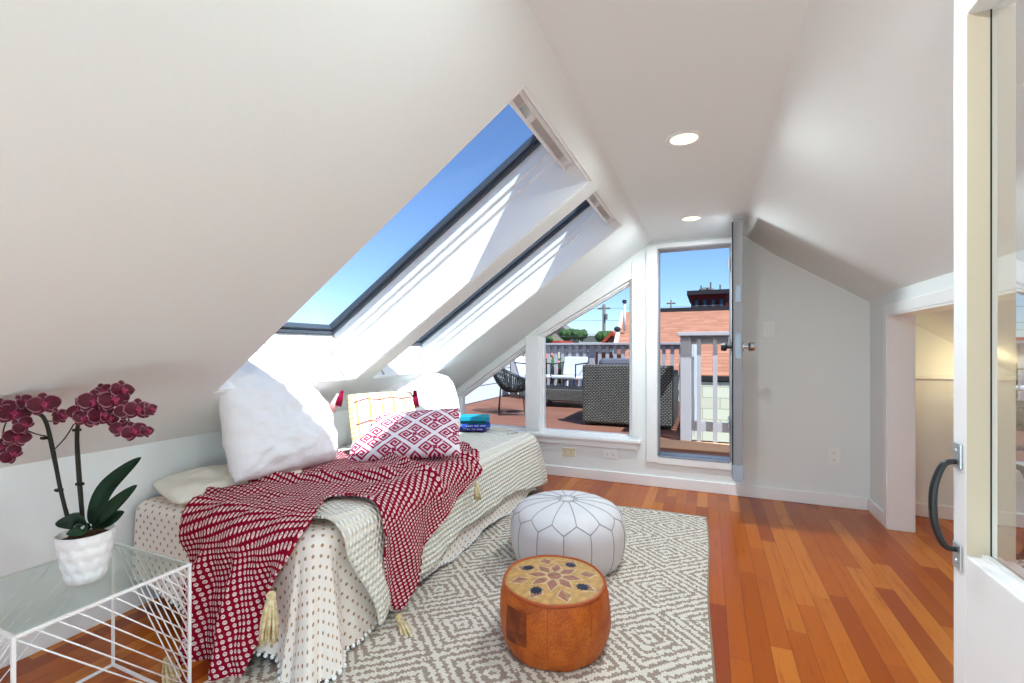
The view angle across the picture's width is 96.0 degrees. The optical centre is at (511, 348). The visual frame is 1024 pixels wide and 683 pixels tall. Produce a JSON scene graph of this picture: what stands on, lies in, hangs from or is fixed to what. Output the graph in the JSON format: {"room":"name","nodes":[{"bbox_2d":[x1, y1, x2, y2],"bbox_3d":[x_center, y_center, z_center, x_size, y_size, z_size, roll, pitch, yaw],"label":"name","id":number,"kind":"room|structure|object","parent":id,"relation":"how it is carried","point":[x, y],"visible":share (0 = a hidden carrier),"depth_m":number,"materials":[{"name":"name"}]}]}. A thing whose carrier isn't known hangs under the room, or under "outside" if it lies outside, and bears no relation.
{"room":"bedroom","nodes":[
{"label":"bedroom","id":0,"kind":"room"},
{"bbox_2d":[0,410,351,642],"bbox_3d":[-1.619,0.751,2.072,0.100,0.698,5.150,0,0,23],"label":"wall","id":1,"kind":"structure","parent":0,"point":[30,508],"depth_m":1.74,"materials":[{"name":"white paint"}]},
{"bbox_2d":[0,585,161,668],"bbox_3d":[-1.570,1.058,2.041,0.015,0.085,5.130,0,0,23],"label":"baseboard","id":2,"kind":"structure","parent":1,"relation":"attached to","point":[61,630],"depth_m":1.77,"materials":[{"name":"white paint"}]},
{"bbox_2d":[0,0,650,467],"bbox_3d":[-0.802,-0.356,1.801,2.086,1.593,5.290,0,0,23],"label":"ceiling","id":3,"kind":"structure","parent":0,"point":[179,178],"depth_m":1.15,"materials":[{"name":"white paint"}]},
{"bbox_2d":[214,85,590,391],"bbox_3d":[-0.525,-0.443,2.102,1.592,1.248,0.860,0,0,23],"label":"window","id":4,"kind":"structure","parent":3,"relation":"attached to","point":[543,173],"depth_m":2.43,"materials":[{"name":"white paint"}]},
{"bbox_2d":[512,94,562,158],"bbox_3d":[0.116,-0.908,1.906,0.042,0.042,0.600,0,0,23],"label":"vent grille","id":5,"kind":"object","parent":4,"relation":"attached to","point":[519,102],"depth_m":1.87,"materials":[{"name":"white plastic"}]},
{"bbox_2d":[372,190,621,377],"bbox_3d":[-0.164,-0.437,2.954,1.592,1.237,0.730,0,0,23],"label":"window","id":6,"kind":"structure","parent":3,"relation":"attached to","point":[593,220],"depth_m":3.23,"materials":[{"name":"white paint"}]},
{"bbox_2d":[588,194,606,216],"bbox_3d":[0.509,-0.858,2.744,0.042,0.042,0.470,0,0,23],"label":"vent grille","id":7,"kind":"object","parent":6,"relation":"attached to","point":[593,198],"depth_m":2.66,"materials":[{"name":"white"}]},
{"bbox_2d":[0,475,953,682],"bbox_3d":[0.502,1.130,1.183,4.600,0.060,5.170,0,0,23],"label":"floor","id":8,"kind":"structure","parent":0,"point":[799,592],"depth_m":1.99,"materials":[{"name":"brown wood"}]},
{"bbox_2d":[0,542,191,682],"bbox_3d":[-1.274,0.882,1.337,0.418,0.436,0.405,0,0,23],"label":"side table","id":9,"kind":"object","parent":8,"relation":"on","point":[12,638],"visible":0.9,"depth_m":1.42,"materials":[{"name":"white metal"}]},
{"bbox_2d":[0,636,9,660],"bbox_3d":[-1.351,0.885,1.155,0.413,0.421,0.003,0,0,23],"label":"grille","id":10,"kind":"object","parent":9,"relation":"attached to","point":[8,637],"depth_m":1.09,"materials":[{"name":"white metal"}]},
{"bbox_2d":[0,565,78,680],"bbox_3d":[-1.462,0.885,1.418,0.003,0.421,0.400,0,0,23],"label":"grille","id":11,"kind":"object","parent":9,"relation":"attached to","point":[33,569],"depth_m":1.40,"materials":[{"name":"white metal"}]},
{"bbox_2d":[0,380,157,585],"bbox_3d":[-1.233,0.376,1.329,0.445,0.575,0.167,0,0,3],"label":"potted orchid","id":12,"kind":"object","parent":9,"relation":"on","point":[83,551],"visible":1,"depth_m":1.30,"materials":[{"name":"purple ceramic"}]},
{"bbox_2d":[113,545,187,682],"bbox_3d":[-1.196,0.885,1.520,0.413,0.421,0.003,0,0,23],"label":"grille","id":13,"kind":"object","parent":9,"relation":"attached to","point":[127,547],"depth_m":1.51,"materials":[{"name":"white metal"}]},
{"bbox_2d":[203,493,715,682],"bbox_3d":[0.118,1.094,2.188,1.547,0.012,2.401,0,0,23],"label":"rug","id":14,"kind":"object","parent":8,"relation":"on","point":[661,630],"visible":0.47,"depth_m":1.82,"materials":[{"name":"beige carpet"}]},
{"bbox_2d":[500,555,610,671],"bbox_3d":[0.159,0.973,1.731,0.409,0.245,0.408,0,0,23],"label":"pouf","id":15,"kind":"object","parent":14,"relation":"on","point":[555,614],"visible":1,"depth_m":1.58,"materials":[{"name":"brown leather"}]},
{"bbox_2d":[510,490,625,575],"bbox_3d":[0.288,0.935,2.408,0.592,0.314,0.594,0,0,23],"label":"pouf","id":16,"kind":"object","parent":14,"relation":"on","point":[590,528],"visible":0.91,"depth_m":2.21,"materials":[{"name":"white leather"}]},
{"bbox_2d":[928,0,1023,682],"bbox_3d":[0.674,0.198,0.512,0.086,1.775,0.750,0,0,23],"label":"door","id":17,"kind":"structure","parent":8,"relation":"on","point":[987,461],"depth_m":0.80,"materials":[{"name":"white paint"}]},
{"bbox_3d":[-0.707,0.879,2.761,0.960,0.443,2.130,0,0,23],"label":"bed","id":18,"kind":"object","parent":8,"relation":"on","visible":0},
{"bbox_2d":[130,432,535,682],"bbox_3d":[-0.666,0.878,2.700,1.121,0.472,2.327,0,0,23],"label":"coverlet","id":19,"kind":"object","parent":18,"relation":"on","point":[324,608],"visible":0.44,"depth_m":1.61,"materials":[{"name":"fabric"}]},
{"bbox_2d":[153,464,301,504],"bbox_3d":[-1.294,0.601,2.146,0.337,0.124,0.564,0,0,36],"label":"pillow","id":20,"kind":"object","parent":19,"relation":"on","point":[178,488],"visible":0.48,"depth_m":1.98,"materials":[{"name":"white fabric"}]},
{"bbox_2d":[161,441,482,682],"bbox_3d":[-0.721,0.847,2.173,1.456,0.602,1.146,0,0,-34],"label":"throw blanket","id":21,"kind":"object","parent":19,"relation":"on","point":[236,539],"visible":0.82,"depth_m":1.74,"materials":[{"name":"red fabric"}]},
{"bbox_2d":[219,364,337,481],"bbox_3d":[-1.120,0.344,2.279,0.310,0.553,0.657,0,0,23],"label":"pillow","id":22,"kind":"object","parent":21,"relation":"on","point":[271,422],"visible":0.95,"depth_m":2.12,"materials":[{"name":"white fabric"}]},
{"bbox_2d":[330,390,418,442],"bbox_3d":[-0.768,0.401,2.645,0.514,0.340,0.198,0,0,-32],"label":"cushion","id":23,"kind":"object","parent":21,"relation":"on","point":[363,408],"visible":0.58,"depth_m":2.60,"materials":[{"name":"fabric"}]},
{"bbox_2d":[348,408,460,461],"bbox_3d":[-0.591,0.478,2.570,0.623,0.270,0.223,0,0,-3],"label":"lumbar cushion","id":24,"kind":"object","parent":21,"relation":"on","point":[435,432],"visible":0.96,"depth_m":2.50,"materials":[{"name":"fabric"}]},
{"bbox_2d":[313,427,547,626],"bbox_3d":[-0.558,0.823,2.819,0.973,0.444,2.240,0,0,23],"label":"knit blanket","id":25,"kind":"object","parent":19,"relation":"on","point":[511,462],"visible":0.56,"depth_m":2.34,"materials":[{"name":"white fabric"}]},
{"bbox_2d":[379,373,459,424],"bbox_3d":[-0.680,0.387,3.327,0.658,0.431,0.300,0,0,-33],"label":"pillow","id":26,"kind":"object","parent":25,"relation":"on","point":[434,390],"visible":0.39,"depth_m":3.34,"materials":[{"name":"white fabric"}]},
{"bbox_2d":[460,426,488,430],"bbox_3d":[-0.281,0.596,3.497,0.200,0.026,0.146,0,0,9],"label":"book","id":27,"kind":"object","parent":25,"relation":"on","point":[461,428],"visible":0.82,"depth_m":3.43,"materials":[{"name":"blue paper"}]},
{"bbox_2d":[462,421,489,427],"bbox_3d":[-0.272,0.570,3.487,0.210,0.026,0.151,0,0,-6],"label":"book","id":28,"kind":"object","parent":27,"relation":"on","point":[487,424],"visible":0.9,"depth_m":3.41,"materials":[{"name":"blue paper"}]},
{"bbox_2d":[461,421,486,423],"bbox_3d":[-0.285,0.544,3.487,0.190,0.024,0.140,0,0,1],"label":"book","id":29,"kind":"object","parent":28,"relation":"on","point":[462,422],"visible":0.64,"depth_m":3.42,"materials":[{"name":"teal paper"}]},
{"bbox_2d":[460,414,489,420],"bbox_3d":[-0.277,0.516,3.477,0.215,0.030,0.150,0,0,-1],"label":"book","id":30,"kind":"object","parent":29,"relation":"on","point":[464,417],"visible":1,"depth_m":3.40,"materials":[{"name":"teal paper"}]},
{"bbox_2d":[518,353,567,385],"bbox_3d":[0.648,0.688,8.896,1.304,1.225,0.546,0,0,23],"label":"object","id":31,"kind":"object","parent":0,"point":[552,358],"visible":0.1,"depth_m":8.65,"materials":[{"name":"grey paint"}]},
{"bbox_2d":[525,0,808,241],"bbox_3d":[0.431,-0.887,1.278,0.665,0.050,5.290,0,0,23],"label":"ceiling","id":32,"kind":"structure","parent":0,"point":[641,73],"depth_m":1.53,"materials":[{"name":"white paint"}]},
{"bbox_2d":[666,130,702,146],"bbox_3d":[0.703,-0.859,1.884,0.140,0.007,0.140,0,0,23],"label":"recessed light","id":33,"kind":"object","parent":32,"relation":"in","point":[686,137],"visible":1,"depth_m":1.88,"materials":[{"name":"white paint"}]},
{"bbox_2d":[680,215,702,221],"bbox_3d":[1.179,-0.859,3.034,0.140,0.007,0.140,0,0,23],"label":"recessed light","id":34,"kind":"object","parent":32,"relation":"in","point":[690,218],"visible":1,"depth_m":3.03,"materials":[{"name":"white paint"}]},
{"bbox_2d":[456,235,953,506],"bbox_3d":[1.555,0.104,3.599,4.550,1.992,0.140,0,0,23],"label":"wall","id":35,"kind":"structure","parent":0,"point":[806,387],"depth_m":3.29,"materials":[{"name":"white paint"}]},
{"bbox_2d":[459,347,525,430],"bbox_3d":[-0.169,0.352,4.336,0.700,0.772,0.090,0,0,23],"label":"window","id":36,"kind":"structure","parent":35,"relation":"in","point":[462,396],"depth_m":4.30,"materials":[{"name":"white paint"}]},
{"bbox_2d":[457,261,638,436],"bbox_3d":[0.253,-0.006,4.066,1.688,1.432,0.016,0,0,23],"label":"trim","id":37,"kind":"structure","parent":35,"relation":"attached to","point":[629,271],"depth_m":3.95,"materials":[{"name":"white paint"}]},
{"bbox_2d":[459,426,640,449],"bbox_3d":[0.260,0.778,4.061,1.705,0.083,0.080,0,0,23],"label":"sill","id":38,"kind":"structure","parent":35,"relation":"attached to","point":[547,437],"depth_m":3.89,"materials":[{"name":"white paint"}]},
{"bbox_2d":[562,447,574,456],"bbox_3d":[0.490,0.888,3.969,0.115,0.072,0.010,0,0,23],"label":"outlet","id":39,"kind":"object","parent":35,"relation":"attached to","point":[565,451],"visible":1,"depth_m":3.97,"materials":[{"name":"beige plastic"}]},
{"bbox_2d":[540,280,631,438],"bbox_3d":[0.639,0.083,3.993,0.800,1.310,0.090,0,0,23],"label":"window","id":40,"kind":"structure","parent":35,"relation":"in","point":[543,336],"depth_m":3.98,"materials":[{"name":"white paint"}]},
{"bbox_2d":[603,449,616,458],"bbox_3d":[0.816,0.872,3.830,0.115,0.072,0.010,0,0,23],"label":"outlet","id":41,"kind":"object","parent":35,"relation":"attached to","point":[607,453],"visible":1,"depth_m":3.83,"materials":[{"name":"white plastic"}]},
{"bbox_2d":[659,451,729,462],"bbox_3d":[1.436,0.849,3.643,0.515,0.022,0.170,0,0,23],"label":"threshold","id":42,"kind":"object","parent":35,"relation":"on","point":[711,458],"visible":0.98,"depth_m":3.61,"materials":[{"name":"silver metal"}]},
{"bbox_2d":[646,237,744,471],"bbox_3d":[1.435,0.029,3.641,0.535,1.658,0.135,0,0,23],"label":"door frame","id":43,"kind":"structure","parent":35,"relation":"attached to","point":[727,245],"depth_m":3.62,"materials":[{"name":"grey paint"}]},
{"bbox_2d":[721,218,754,481],"bbox_3d":[1.548,0.005,3.193,0.195,1.670,0.596,0,0,23],"label":"door","id":44,"kind":"structure","parent":35,"relation":"in","point":[737,346],"depth_m":2.93,"materials":[{"name":"grey paint"}]},
{"bbox_2d":[545,464,953,519],"bbox_3d":[1.483,1.058,3.544,4.440,0.085,0.016,0,0,23],"label":"baseboard","id":45,"kind":"structure","parent":35,"relation":"attached to","point":[834,500],"depth_m":3.46,"materials":[{"name":"white paint"}]},
{"bbox_2d":[762,322,773,337],"bbox_3d":[1.877,-0.139,3.377,0.075,0.118,0.016,0,0,23],"label":"light switch","id":46,"kind":"object","parent":35,"relation":"attached to","point":[767,327],"visible":1,"depth_m":3.38,"materials":[{"name":"white plastic"}]},
{"bbox_2d":[827,447,839,464],"bbox_3d":[2.250,0.748,3.221,0.075,0.118,0.010,0,0,23],"label":"outlet","id":47,"kind":"object","parent":35,"relation":"attached to","point":[833,454],"visible":1,"depth_m":3.22,"materials":[{"name":"white plastic"}]},
{"bbox_2d":[743,0,953,343],"bbox_3d":[1.713,-0.188,0.734,2.120,1.468,5.290,0,0,23],"label":"ceiling","id":48,"kind":"structure","parent":0,"point":[854,187],"depth_m":1.62,"materials":[{"name":"white paint"}]},
{"bbox_2d":[870,272,953,509],"bbox_3d":[1.492,0.376,0.752,0.120,1.448,5.150,0,0,23],"label":"wall","id":49,"kind":"structure","parent":0,"point":[943,282],"depth_m":2.99,"materials":[{"name":"white paint"}]},
{"bbox_2d":[868,498,882,524],"bbox_3d":[2.373,1.058,3.000,0.015,0.085,0.290,0,0,23],"label":"baseboard","id":50,"kind":"structure","parent":49,"relation":"attached to","point":[874,509],"depth_m":3.00,"materials":[{"name":"white paint"}]},
{"bbox_2d":[883,288,953,532],"bbox_3d":[2.024,0.413,2.016,0.139,1.373,1.794,0,0,23],"label":"trim","id":51,"kind":"structure","parent":49,"relation":"attached to","point":[898,317],"depth_m":2.78,"materials":[{"name":"white paint"}]},
{"bbox_3d":[2.067,1.030,6.021,6.100,0.250,3.500,0,0,23],"label":"beam","id":52,"kind":"structure","parent":0,"visible":0},
{"bbox_2d":[465,394,728,456],"bbox_3d":[1.988,0.880,5.707,6.000,0.050,4.040,0,0,23],"label":"deck","id":53,"kind":"object","parent":52,"relation":"on","point":[559,414],"visible":0.13,"depth_m":5.67,"materials":[{"name":"brown wood"}]},
{"bbox_2d":[465,363,510,404],"bbox_3d":[-0.820,0.557,6.899,0.160,1.195,4.040,0,0,23],"label":"parapet","id":54,"kind":"object","parent":53,"relation":"on","point":[489,389],"depth_m":7.73,"materials":[{"name":"white"}]},
{"bbox_2d":[493,368,524,414],"bbox_3d":[-0.008,0.512,6.102,0.589,0.678,0.574,0,0,-6],"label":"chair","id":55,"kind":"object","parent":53,"relation":"on","point":[504,373],"visible":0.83,"depth_m":5.94,"materials":[{"name":"black wicker"}]},
{"bbox_2d":[514,357,552,398],"bbox_3d":[0.362,0.495,7.964,0.525,0.720,0.482,0,0,44],"label":"chair","id":56,"kind":"object","parent":53,"relation":"on","point":[519,362],"visible":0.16,"depth_m":7.96,"materials":[{"name":"white fabric"}]},
{"bbox_2d":[546,385,582,402],"bbox_3d":[0.967,0.720,6.949,1.150,0.270,0.650,0,0,23],"label":"bench","id":57,"kind":"object","parent":53,"relation":"on","point":[553,392],"visible":0.29,"depth_m":6.71,"materials":[{"name":"black wicker"}]},
{"bbox_2d":[550,357,588,385],"bbox_3d":[0.978,0.495,7.799,0.482,0.720,0.525,0,0,34],"label":"chair","id":58,"kind":"object","parent":53,"relation":"on","point":[573,366],"visible":0.71,"depth_m":7.89,"materials":[{"name":"white fabric"}]},
{"bbox_2d":[511,342,679,401],"bbox_3d":[1.468,0.375,8.014,3.260,0.960,0.270,0,0,23],"label":"deck railing","id":59,"kind":"object","parent":53,"relation":"on","point":[592,347],"visible":0.27,"depth_m":8.01,"materials":[{"name":"grey paint"}]},
{"bbox_2d":[583,358,677,429],"bbox_3d":[1.418,0.480,5.427,0.970,0.750,0.940,0,0,23],"label":"wicker sofa","id":60,"kind":"object","parent":53,"relation":"on","point":[605,383],"visible":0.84,"depth_m":5.07,"materials":[{"name":"grey wicker"}]},
{"bbox_2d":[599,358,628,364],"bbox_3d":[1.319,0.270,5.192,0.670,0.330,0.170,0,0,23],"label":"cushion","id":61,"kind":"object","parent":60,"relation":"on","point":[604,361],"depth_m":5.18,"materials":[{"name":"grey fabric"}]},
{"bbox_2d":[660,439,728,452],"bbox_3d":[2.565,0.849,3.637,3.120,0.012,0.360,0,0,23],"label":"board","id":62,"kind":"object","parent":53,"relation":"on","point":[664,443],"visible":0.02,"depth_m":4.03,"materials":[{"name":"brown wood"}]},
{"bbox_2d":[692,344,696,436],"bbox_3d":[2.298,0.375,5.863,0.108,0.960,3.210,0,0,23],"label":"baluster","id":63,"kind":"object","parent":53,"relation":"on","point":[694,346],"visible":0.4,"depth_m":4.63,"materials":[{"name":"grey paint"}]},
{"bbox_2d":[677,331,728,442],"bbox_3d":[2.808,0.350,3.805,2.705,1.010,0.250,0,0,23],"label":"deck railing","id":64,"kind":"object","parent":53,"relation":"on","point":[687,339],"visible":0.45,"depth_m":4.23,"materials":[{"name":"grey paint"}]},
{"bbox_3d":[2.081,0.400,0.502,1.160,1.400,5.150,0,0,23],"label":"wall","id":65,"kind":"structure","parent":0,"visible":0},
{"bbox_2d":[915,375,953,378],"bbox_3d":[3.040,0.182,2.876,1.050,0.025,0.030,0,0,23],"label":"rail","id":66,"kind":"object","parent":65,"relation":"attached to","point":[916,376],"depth_m":2.99,"materials":[{"name":"white paint"}]},
{"label":"outside","id":67,"kind":"structure","parent":0,"visible":0},
{"bbox_3d":[51.606,7.150,121.576,320.000,0.100,255.850,0,0,23],"label":"ground","id":68,"kind":"structure","parent":67,"visible":0},
{"bbox_2d":[518,341,572,393],"bbox_3d":[1.832,3.305,28.880,3.276,7.590,3.000,0,0,23],"label":"house","id":69,"kind":"structure","parent":68,"relation":"on","point":[552,350],"depth_m":27.39,"materials":[{"name":"beige paint"}]},
{"bbox_2d":[546,336,552,342],"bbox_3d":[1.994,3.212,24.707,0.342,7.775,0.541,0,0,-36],"label":"tree","id":70,"kind":"object","parent":68,"relation":"on","point":[549,339],"visible":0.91,"depth_m":24.54,"materials":[{"name":"green plant"}]},
{"bbox_2d":[547,325,578,342],"bbox_3d":[5.367,2.204,48.944,3.519,9.793,2.900,0,0,23],"label":"house","id":71,"kind":"structure","parent":68,"relation":"on","point":[555,334],"depth_m":48.05,"materials":[{"name":"beige paint"}]},
{"bbox_2d":[559,328,573,340],"bbox_3d":[4.409,2.701,37.240,1.439,8.797,1.201,0,0,23],"label":"tree","id":72,"kind":"object","parent":68,"relation":"on","point":[565,335],"visible":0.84,"depth_m":36.82,"materials":[{"name":"green plant"}]},
{"bbox_2d":[558,349,588,385],"bbox_3d":[3.347,3.492,21.719,1.861,7.216,3.000,0,0,23],"label":"house","id":73,"kind":"structure","parent":68,"relation":"on","point":[559,350],"depth_m":20.44,"materials":[{"name":"grey paint"}]},
{"bbox_2d":[571,329,587,340],"bbox_3d":[4.925,2.809,33.752,1.218,8.582,0.998,0,0,23],"label":"tree","id":74,"kind":"object","parent":68,"relation":"on","point":[578,334],"visible":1,"depth_m":33.51,"materials":[{"name":"green plant"}]},
{"bbox_2d":[580,333,600,342],"bbox_3d":[7.361,2.853,41.742,2.183,8.493,3.000,0,0,23],"label":"house","id":75,"kind":"structure","parent":68,"relation":"on","point":[590,338],"depth_m":40.49,"materials":[{"name":"beige paint"}]},
{"bbox_2d":[595,330,610,341],"bbox_3d":[6.204,2.924,31.041,1.223,8.352,0.970,0,0,23],"label":"tree","id":76,"kind":"object","parent":68,"relation":"on","point":[600,335],"visible":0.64,"depth_m":30.76,"materials":[{"name":"green plant"}]},
{"bbox_2d":[587,349,620,363],"bbox_3d":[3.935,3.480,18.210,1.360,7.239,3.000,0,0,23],"label":"house","id":77,"kind":"structure","parent":68,"relation":"on","point":[603,350],"depth_m":16.98,"materials":[{"name":"brown paint"}]},
{"bbox_2d":[598,304,609,331],"bbox_3d":[14.381,0.070,72.095,1.900,14.061,0.622,0,0,35],"label":"utility pole","id":78,"kind":"object","parent":68,"relation":"on","point":[604,315],"visible":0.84,"depth_m":71.91,"materials":[{"name":"brown paint"}]},
{"bbox_2d":[601,331,615,342],"bbox_3d":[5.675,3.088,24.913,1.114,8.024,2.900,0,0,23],"label":"house","id":79,"kind":"structure","parent":68,"relation":"on","point":[610,337],"depth_m":23.76,"materials":[{"name":"brown paint"}]},
{"bbox_2d":[614,300,628,353],"bbox_3d":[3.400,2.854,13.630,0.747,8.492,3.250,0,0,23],"label":"gabled house","id":80,"kind":"structure","parent":68,"relation":"on","point":[622,330],"depth_m":13.07,"materials":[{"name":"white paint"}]},
{"bbox_2d":[614,326,620,331],"bbox_3d":[3.011,-0.568,13.171,0.200,0.160,0.190,0,0,23],"label":"vent","id":81,"kind":"object","parent":80,"relation":"attached to","point":[617,329],"depth_m":13.10,"materials":[{"name":"black metal"}]},
{"bbox_2d":[623,303,625,330],"bbox_3d":[3.195,-0.923,13.092,0.067,0.824,0.070,0,0,23],"label":"vent","id":82,"kind":"object","parent":80,"relation":"attached to","point":[624,304],"depth_m":13.07,"materials":[{"name":"white metal"}]},
{"bbox_2d":[666,300,675,307],"bbox_3d":[29.368,-0.983,85.174,1.600,16.165,0.595,0,0,23],"label":"utility pole","id":83,"kind":"object","parent":68,"relation":"on","point":[670,301],"visible":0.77,"depth_m":85.16,"materials":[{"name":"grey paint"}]},
{"bbox_2d":[625,306,728,441],"bbox_3d":[9.309,2.836,12.436,10.980,8.528,11.830,0,0,23],"label":"house","id":84,"kind":"structure","parent":68,"relation":"on","point":[715,318],"depth_m":10.18,"materials":[{"name":"beige brick"}]},
{"bbox_2d":[687,282,728,306],"bbox_3d":[14.502,1.256,33.931,2.796,11.688,6.600,0,0,23],"label":"house","id":85,"kind":"structure","parent":68,"relation":"on","point":[701,297],"depth_m":31.20,"materials":[{"name":"red paint"}]},
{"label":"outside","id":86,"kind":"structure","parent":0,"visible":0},
{"bbox_2d":[596,305,711,308],"bbox_3d":[4.780,-2.900,31.648,17.322,0.452,0.020,0,0,23],"label":"power line","id":87,"kind":"object","parent":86,"point":[704,305],"visible":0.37,"depth_m":30.76,"materials":[{"name":"grey paint"}]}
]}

